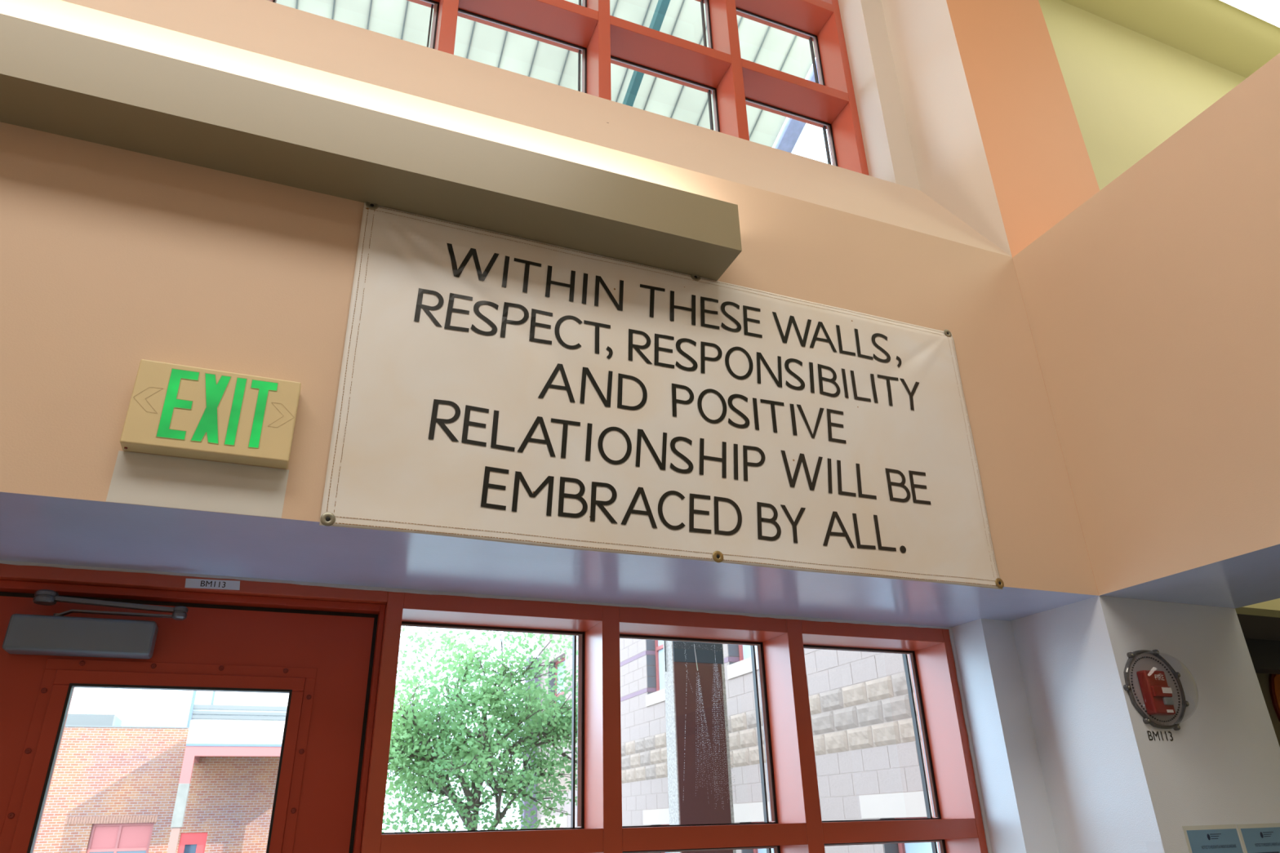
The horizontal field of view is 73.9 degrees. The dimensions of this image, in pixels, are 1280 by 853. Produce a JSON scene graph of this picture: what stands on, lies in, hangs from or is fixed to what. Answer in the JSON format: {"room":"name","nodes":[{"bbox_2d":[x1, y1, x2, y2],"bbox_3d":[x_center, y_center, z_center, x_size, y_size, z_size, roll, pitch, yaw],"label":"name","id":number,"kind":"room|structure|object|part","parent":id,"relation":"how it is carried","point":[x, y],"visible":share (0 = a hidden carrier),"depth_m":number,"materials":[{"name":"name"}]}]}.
{"room":"school entrance lobby","nodes":[
{"label":"school entrance lobby","id":0,"kind":"room"},
{"bbox_2d":[0,0,1226,627],"bbox_3d":[-1.500,-1.534,2.710,7.086,3.948,0.716,9,-27,-20],"label":"wall","id":1,"kind":"structure","parent":0,"point":[113,259],"depth_m":2.38,"materials":[{"name":"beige paint"}]},
{"bbox_2d":[106,450,288,518],"bbox_3d":[-0.903,0.121,1.752,0.322,0.109,0.001,9,-27,-20],"label":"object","id":2,"kind":"structure","parent":1,"relation":"attached to","point":[137,478],"depth_m":1.75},
{"bbox_2d":[120,359,301,468],"bbox_3d":[-0.896,-0.024,1.794,0.312,0.192,0.048,9,-27,-20],"label":"exit sign","id":3,"kind":"object","parent":1,"relation":"attached to","point":[174,410],"visible":1,"depth_m":1.77,"materials":[{"name":"beige plastic"}]},
{"bbox_2d":[0,13,742,280],"bbox_3d":[-1.891,-0.860,1.686,4.634,0.163,0.157,9,-27,-20],"label":"uplight","id":4,"kind":"object","parent":1,"relation":"attached to","point":[53,80],"visible":1,"depth_m":2.06,"materials":[{"name":"beige metal"}]},
{"bbox_2d":[0,560,949,629],"bbox_3d":[-0.299,0.501,2.455,3.000,0.011,0.004,9,-27,-20],"label":"trim","id":5,"kind":"structure","parent":1,"relation":"attached to","point":[11,562],"depth_m":2.35,"materials":[{"name":"white"}]},
{"bbox_2d":[267,0,869,175],"bbox_3d":[-1.087,-2.119,3.482,4.466,1.852,0.192,9,-27,-20],"label":"window","id":6,"kind":"structure","parent":1,"relation":"in","point":[588,29],"depth_m":3.83,"materials":[{"name":"metal"}]},
{"bbox_3d":[-1.077,-1.828,3.346,0.595,0.055,0.191,9,-27,-20],"label":"rail","id":7,"kind":"part","parent":6,"relation":"part of","materials":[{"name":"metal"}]},
{"bbox_3d":[-0.479,-1.738,3.571,0.578,0.055,0.191,9,-27,-20],"label":"rail","id":8,"kind":"part","parent":6,"relation":"part of","materials":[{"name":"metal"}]},
{"bbox_3d":[0.105,-1.650,3.792,0.578,0.055,0.191,9,-27,-20],"label":"rail","id":9,"kind":"part","parent":6,"relation":"part of","materials":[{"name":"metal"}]},
{"bbox_3d":[0.673,-2.113,4.269,0.574,0.054,0.191,9,-27,-20],"label":"rail","id":10,"kind":"part","parent":6,"relation":"part of","materials":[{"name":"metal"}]},
{"bbox_3d":[0.688,-1.563,4.011,0.574,0.055,0.191,9,-27,-20],"label":"rail","id":11,"kind":"part","parent":6,"relation":"part of","materials":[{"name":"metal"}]},
{"bbox_2d":[319,201,1004,589],"bbox_3d":[0.178,-0.056,2.312,1.877,0.878,0.015,9,-27,-20],"label":"banner","id":12,"kind":"object","parent":1,"relation":"hanging from","point":[494,386],"visible":1,"depth_m":2.23,"materials":[{"name":"fabric"}]},
{"bbox_2d":[360,591,987,852],"bbox_3d":[0.190,1.588,2.274,1.911,2.152,0.201,9,-27,-20],"label":"window","id":13,"kind":"structure","parent":1,"relation":"in","point":[956,825],"depth_m":2.55,"materials":[{"name":"metal"}]},
{"bbox_3d":[-0.401,1.101,2.244,0.574,0.057,0.200,9,-27,-20],"label":"rail","id":14,"kind":"part","parent":13,"relation":"part of","materials":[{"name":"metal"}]},
{"bbox_3d":[-0.415,0.551,2.502,0.574,0.052,0.200,9,-27,-20],"label":"rail","id":15,"kind":"part","parent":13,"relation":"part of","materials":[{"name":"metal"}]},
{"bbox_3d":[0.168,0.638,2.722,0.577,0.052,0.200,9,-27,-20],"label":"rail","id":16,"kind":"part","parent":13,"relation":"part of","materials":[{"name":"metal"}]},
{"bbox_2d":[683,644,737,809],"bbox_3d":[0.204,0.937,2.687,0.197,0.500,0.001,9,-27,-20],"label":"rain streaks","id":17,"kind":"object","parent":13,"relation":"attached to","point":[694,644],"visible":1,"depth_m":2.69,"materials":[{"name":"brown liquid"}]},
{"bbox_3d":[0.183,1.188,2.464,0.577,0.057,0.200,9,-27,-20],"label":"rail","id":18,"kind":"part","parent":13,"relation":"part of","materials":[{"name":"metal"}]},
{"bbox_3d":[0.752,0.726,2.942,0.573,0.052,0.200,9,-27,-20],"label":"rail","id":19,"kind":"part","parent":13,"relation":"part of","materials":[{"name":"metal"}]},
{"bbox_3d":[0.766,1.276,2.684,0.573,0.057,0.200,9,-27,-20],"label":"rail","id":20,"kind":"part","parent":13,"relation":"part of","materials":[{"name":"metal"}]},
{"bbox_2d":[948,627,991,852],"bbox_3d":[1.110,1.677,2.518,0.010,2.152,0.010,9,-27,-20],"label":"trim","id":21,"kind":"structure","parent":1,"relation":"attached to","point":[950,630],"depth_m":2.81,"materials":[{"name":"white"}]},
{"bbox_2d":[951,595,1279,852],"bbox_3d":[1.515,1.668,2.521,0.739,2.152,0.716,9,-27,-20],"label":"wall pillar","id":22,"kind":"structure","parent":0,"point":[1066,762],"depth_m":2.61,"materials":[{"name":"white paint"}]},
{"bbox_2d":[1145,841,1164,852],"bbox_3d":[1.408,1.175,2.314,0.001,0.083,0.050,9,-27,-20],"label":"sheet","id":23,"kind":"object","parent":22,"relation":"attached to","point":[1152,846],"visible":1,"depth_m":2.33,"materials":[{"name":"white paper"}]},
{"bbox_2d":[1146,730,1173,741],"bbox_3d":[1.505,0.895,2.459,0.098,0.027,0.001,9,-27,-20],"label":"lettering","id":24,"kind":"object","parent":22,"relation":"attached to","point":[1148,731],"depth_m":2.46,"materials":[{"name":"black paint"}]},
{"bbox_2d":[1123,649,1199,730],"bbox_3d":[1.543,0.758,2.480,0.242,0.233,0.105,9,-27,-20],"label":"station","id":25,"kind":"object","parent":22,"relation":"attached to","point":[1154,689],"visible":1,"depth_m":2.50,"materials":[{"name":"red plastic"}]},
{"bbox_3d":[1.527,0.779,2.524,0.208,0.208,0.004,9,-27,-20],"label":"plate","id":26,"kind":"part","parent":25,"relation":"part of","materials":[{"name":"grey"}]},
{"bbox_2d":[1182,824,1244,852],"bbox_3d":[1.606,1.249,2.334,0.216,0.279,0.002,9,-27,-20],"label":"notice","id":27,"kind":"object","parent":22,"relation":"attached to","point":[1224,838],"visible":1,"depth_m":2.38,"materials":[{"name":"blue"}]},
{"bbox_2d":[1200,844,1235,848],"bbox_3d":[1.617,1.173,2.374,0.140,0.008,0.001,9,-27,-20],"label":"print","id":28,"kind":"object","parent":27,"relation":"attached to","point":[1223,845],"depth_m":2.37},
{"bbox_2d":[1236,822,1279,852],"bbox_3d":[1.810,1.280,2.410,0.217,0.280,0.002,9,-27,-20],"label":"notice","id":29,"kind":"object","parent":22,"relation":"attached to","point":[1255,837],"visible":1,"depth_m":2.44,"materials":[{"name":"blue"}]},
{"bbox_2d":[1254,842,1279,846],"bbox_3d":[1.821,1.205,2.450,0.141,0.009,0.001,9,-27,-20],"label":"print","id":30,"kind":"object","parent":29,"relation":"attached to","point":[1276,842],"depth_m":2.44},
{"bbox_2d":[1012,53,1279,608],"bbox_3d":[3.206,-1.660,-0.454,0.609,1.258,8.200,9,-27,-20],"label":"wall","id":31,"kind":"structure","parent":0,"point":[1153,306],"depth_m":2.48,"materials":[{"name":"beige paint"}]},
{"bbox_2d":[1038,0,1279,617],"bbox_3d":[5.469,-0.476,5.561,8.114,3.775,0.100,9,-27,-20],"label":"wall","id":32,"kind":"structure","parent":0,"point":[1129,91],"depth_m":5.12,"materials":[{"name":"yellow paint"}]},
{"bbox_2d":[1236,613,1279,640],"bbox_3d":[5.484,1.296,5.004,7.980,0.095,0.385,9,-27,-20],"label":"trim","id":33,"kind":"structure","parent":32,"relation":"attached to","point":[1254,627],"depth_m":3.99,"materials":[{"name":"grey paint"}]},
{"bbox_2d":[1061,0,1279,77],"bbox_3d":[6.866,-3.801,3.180,8.114,0.150,9.800,9,-27,-20],"label":"ceiling","id":34,"kind":"structure","parent":0,"point":[1218,33],"depth_m":5.46,"materials":[{"name":"beige paint"}]},
{"bbox_2d":[1220,0,1279,27],"bbox_3d":[5.591,-2.385,5.874,7.000,0.060,0.255,9,-27,-20],"label":"strip light","id":35,"kind":"object","parent":34,"relation":"attached to","point":[1268,11],"visible":1,"depth_m":5.26,"materials":[{"name":"white plastic"}]},
{"bbox_2d":[1256,673,1279,746],"bbox_3d":[5.179,2.621,5.285,7.980,2.600,0.150,9,-27,-20],"label":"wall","id":36,"kind":"structure","parent":0,"point":[1263,678],"depth_m":5.02,"materials":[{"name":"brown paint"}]},
{"bbox_2d":[1268,674,1279,721],"bbox_3d":[4.126,1.703,5.153,0.840,0.720,0.020,9,-27,-20],"label":"wall plaque","id":37,"kind":"object","parent":36,"relation":"attached to","point":[1273,679],"visible":0.68,"depth_m":5.05,"materials":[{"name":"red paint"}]},
{"bbox_3d":[5.240,1.299,5.650,7.980,0.100,0.650,9,-27,-20],"label":"ceiling","id":38,"kind":"structure","parent":0,"visible":0},
{"bbox_2d":[1244,638,1279,674],"bbox_3d":[5.390,1.381,5.221,7.980,0.420,0.115,9,-27,-20],"label":"trim","id":39,"kind":"structure","parent":38,"relation":"attached to","point":[1264,655],"depth_m":4.25,"materials":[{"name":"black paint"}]},
{"bbox_3d":[-3.240,1.083,1.006,3.400,2.152,0.250,9,-27,-20],"label":"wall","id":40,"kind":"structure","parent":0,"visible":0},
{"bbox_2d":[0,563,388,852],"bbox_3d":[-1.172,1.379,1.752,1.036,2.152,0.184,9,-27,-20],"label":"door","id":41,"kind":"structure","parent":40,"relation":"in","point":[320,646],"depth_m":2.12,"materials":[{"name":"metal"}]},
{"bbox_2d":[2,589,188,659],"bbox_3d":[-1.291,0.477,2.037,0.364,0.136,0.098,9,-27,-20],"label":"door closer","id":42,"kind":"object","parent":41,"relation":"attached to","point":[58,634],"depth_m":2.01,"materials":[{"name":"grey metal"}]},
{"bbox_3d":[-1.260,0.453,2.049,0.260,0.015,0.023,4,-26,-12],"label":"arm","id":43,"kind":"part","parent":42,"relation":"part of","materials":[{"name":"grey metal"}]},
{"bbox_3d":[-1.109,1.066,1.891,0.602,1.053,0.004,9,-27,-20],"label":"vision plate","id":44,"kind":"part","parent":41,"relation":"part of","materials":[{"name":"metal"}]},
{"bbox_2d":[184,578,239,590],"bbox_3d":[-1.081,0.400,2.153,0.127,0.027,0.001,9,-27,-20],"label":"number tag","id":45,"kind":"object","parent":41,"relation":"attached to","point":[189,583],"visible":1,"depth_m":2.15,"materials":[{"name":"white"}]},
{"label":"outside","id":46,"kind":"structure","parent":0,"visible":0},
{"bbox_2d":[276,0,819,152],"bbox_3d":[-1.691,-2.158,5.636,5.768,1.184,2.778,9,-27,-20],"label":"skylight roof","id":47,"kind":"object","parent":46,"point":[760,43],"visible":0.02,"depth_m":5.66,"materials":[{"name":"grey"}]},
{"bbox_3d":[-2.337,-2.279,5.420,0.200,1.083,2.738,9,-27,-20],"label":"roof panel","id":48,"kind":"part","parent":47,"relation":"part of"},
{"bbox_3d":[-2.143,-2.250,5.493,0.200,1.083,2.738,9,-27,-20],"label":"roof panel","id":49,"kind":"part","parent":47,"relation":"part of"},
{"bbox_3d":[-1.950,-2.221,5.566,0.200,1.083,2.738,9,-27,-20],"label":"roof panel","id":50,"kind":"part","parent":47,"relation":"part of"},
{"bbox_3d":[-1.757,-2.192,5.638,0.200,1.083,2.738,9,-27,-20],"label":"roof panel","id":51,"kind":"part","parent":47,"relation":"part of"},
{"bbox_3d":[-1.564,-2.163,5.711,0.200,1.083,2.738,9,-27,-20],"label":"roof panel","id":52,"kind":"part","parent":47,"relation":"part of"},
{"bbox_3d":[-1.371,-2.134,5.784,0.200,1.083,2.738,9,-27,-20],"label":"roof panel","id":53,"kind":"part","parent":47,"relation":"part of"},
{"bbox_3d":[-1.177,-2.105,5.857,0.200,1.083,2.738,9,-27,-20],"label":"roof panel","id":54,"kind":"part","parent":47,"relation":"part of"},
{"bbox_3d":[-0.984,-2.076,5.930,0.200,1.083,2.738,9,-27,-20],"label":"roof panel","id":55,"kind":"part","parent":47,"relation":"part of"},
{"bbox_3d":[-0.791,-2.047,6.003,0.200,1.083,2.738,9,-27,-20],"label":"roof panel","id":56,"kind":"part","parent":47,"relation":"part of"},
{"bbox_3d":[-0.598,-2.018,6.075,0.200,1.083,2.738,9,-27,-20],"label":"roof panel","id":57,"kind":"part","parent":47,"relation":"part of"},
{"bbox_3d":[-0.405,-1.989,6.148,0.200,1.083,2.738,9,-27,-20],"label":"roof panel","id":58,"kind":"part","parent":47,"relation":"part of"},
{"bbox_3d":[-0.211,-1.960,6.221,0.200,1.083,2.738,9,-27,-20],"label":"roof panel","id":59,"kind":"part","parent":47,"relation":"part of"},
{"bbox_3d":[-0.018,-1.931,6.294,0.200,1.083,2.738,9,-27,-20],"label":"roof panel","id":60,"kind":"part","parent":47,"relation":"part of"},
{"bbox_3d":[0.175,-1.901,6.367,0.200,1.083,2.738,9,-27,-20],"label":"roof panel","id":61,"kind":"part","parent":47,"relation":"part of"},
{"bbox_3d":[0.368,-1.873,6.439,0.200,1.083,2.738,9,-27,-20],"label":"roof panel","id":62,"kind":"part","parent":47,"relation":"part of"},
{"bbox_3d":[0.561,-1.843,6.512,0.200,1.083,2.738,9,-27,-20],"label":"roof panel","id":63,"kind":"part","parent":47,"relation":"part of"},
{"bbox_3d":[0.755,-1.814,6.585,0.200,1.083,2.738,9,-27,-20],"label":"roof panel","id":64,"kind":"part","parent":47,"relation":"part of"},
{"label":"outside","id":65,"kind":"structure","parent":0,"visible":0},
{"bbox_3d":[-15.886,18.761,34.667,80.000,0.300,78.784,9,-27,-20],"label":"ground","id":66,"kind":"structure","parent":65,"visible":0},
{"bbox_2d":[33,690,288,852],"bbox_3d":[-18.280,9.530,29.527,17.400,12.150,13.000,9,-27,-20],"label":"brick building","id":67,"kind":"structure","parent":66,"relation":"on","point":[207,784],"depth_m":25.97,"materials":[{"name":"brown brick"}]},
{"bbox_2d":[65,713,122,725],"bbox_3d":[-20.298,10.323,28.837,4.400,0.920,2.000,9,-27,-20],"label":"rooftop unit","id":68,"kind":"object","parent":67,"relation":"on","point":[76,719],"visible":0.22,"depth_m":28.68,"materials":[{"name":"grey metal"}]},
{"bbox_3d":[-15.895,12.215,25.269,0.633,0.604,0.020,9,-27,-20],"label":"infill panel","id":69,"kind":"part","parent":67,"relation":"part of","materials":[{"name":"red"}]},
{"bbox_3d":[-15.177,12.323,25.540,0.778,0.604,0.020,9,-27,-20],"label":"infill panel","id":70,"kind":"part","parent":67,"relation":"part of","materials":[{"name":"red"}]},
{"bbox_3d":[-12.903,9.787,24.227,0.270,0.727,0.280,9,-27,-20],"label":"porch post","id":71,"kind":"part","parent":67,"relation":"part of","materials":[{"name":"pink metal"}]},
{"bbox_3d":[-13.683,13.147,25.754,0.337,0.874,0.020,9,-27,-20],"label":"door pane","id":72,"kind":"part","parent":67,"relation":"part of","materials":[{"name":"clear glass"}]},
{"bbox_3d":[-13.642,13.279,25.709,0.738,1.794,0.080,9,-27,-20],"label":"entrance door","id":73,"kind":"part","parent":67,"relation":"part of","materials":[{"name":"red metal"}]},
{"bbox_3d":[-11.412,10.025,26.375,4.600,0.073,2.980,9,-27,-20],"label":"porch trim","id":74,"kind":"part","parent":67,"relation":"part of","materials":[{"name":"blue"}]},
{"bbox_2d":[382,626,577,832],"bbox_3d":[-2.088,4.064,10.062,3.089,4.704,3.726,-22,-32,37],"label":"leafy tree","id":75,"kind":"object","parent":66,"relation":"on","point":[408,742],"visible":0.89,"depth_m":9.87,"materials":[{"name":"green plant"}]},
{"bbox_2d":[520,657,540,829],"bbox_3d":[-2.326,7.523,17.933,0.270,5.150,0.250,9,-27,-20],"label":"pier","id":76,"kind":"structure","parent":66,"relation":"on","point":[534,807],"depth_m":17.70,"materials":[{"name":"grey"}]},
{"bbox_2d":[662,640,736,852],"bbox_3d":[0.327,1.203,5.460,0.370,5.850,0.149,9,-27,-20],"label":"column","id":77,"kind":"object","parent":66,"relation":"on","point":[699,806],"visible":0.18,"depth_m":5.08,"materials":[{"name":"stone"}]},
{"bbox_3d":[0.329,0.132,5.893,0.338,2.944,0.010,9,-27,-20],"label":"panel","id":78,"kind":"part","parent":77,"relation":"part of","materials":[{"name":"stone"}]},
{"bbox_2d":[536,633,938,852],"bbox_3d":[4.290,4.734,13.316,8.030,5.950,15.130,9,-27,-20],"label":"block building","id":79,"kind":"structure","parent":66,"relation":"on","point":[867,763],"depth_m":8.98,"materials":[{"name":"beige"}]},
{"bbox_3d":[0.395,3.975,12.597,0.082,0.170,1.420,9,-27,-20],"label":"precast sill","id":80,"kind":"part","parent":79,"relation":"part of","materials":[{"name":"concrete"}]},
{"bbox_3d":[1.423,2.872,10.309,0.082,0.170,1.420,9,-27,-20],"label":"precast sill","id":81,"kind":"part","parent":79,"relation":"part of","materials":[{"name":"concrete"}]}
]}

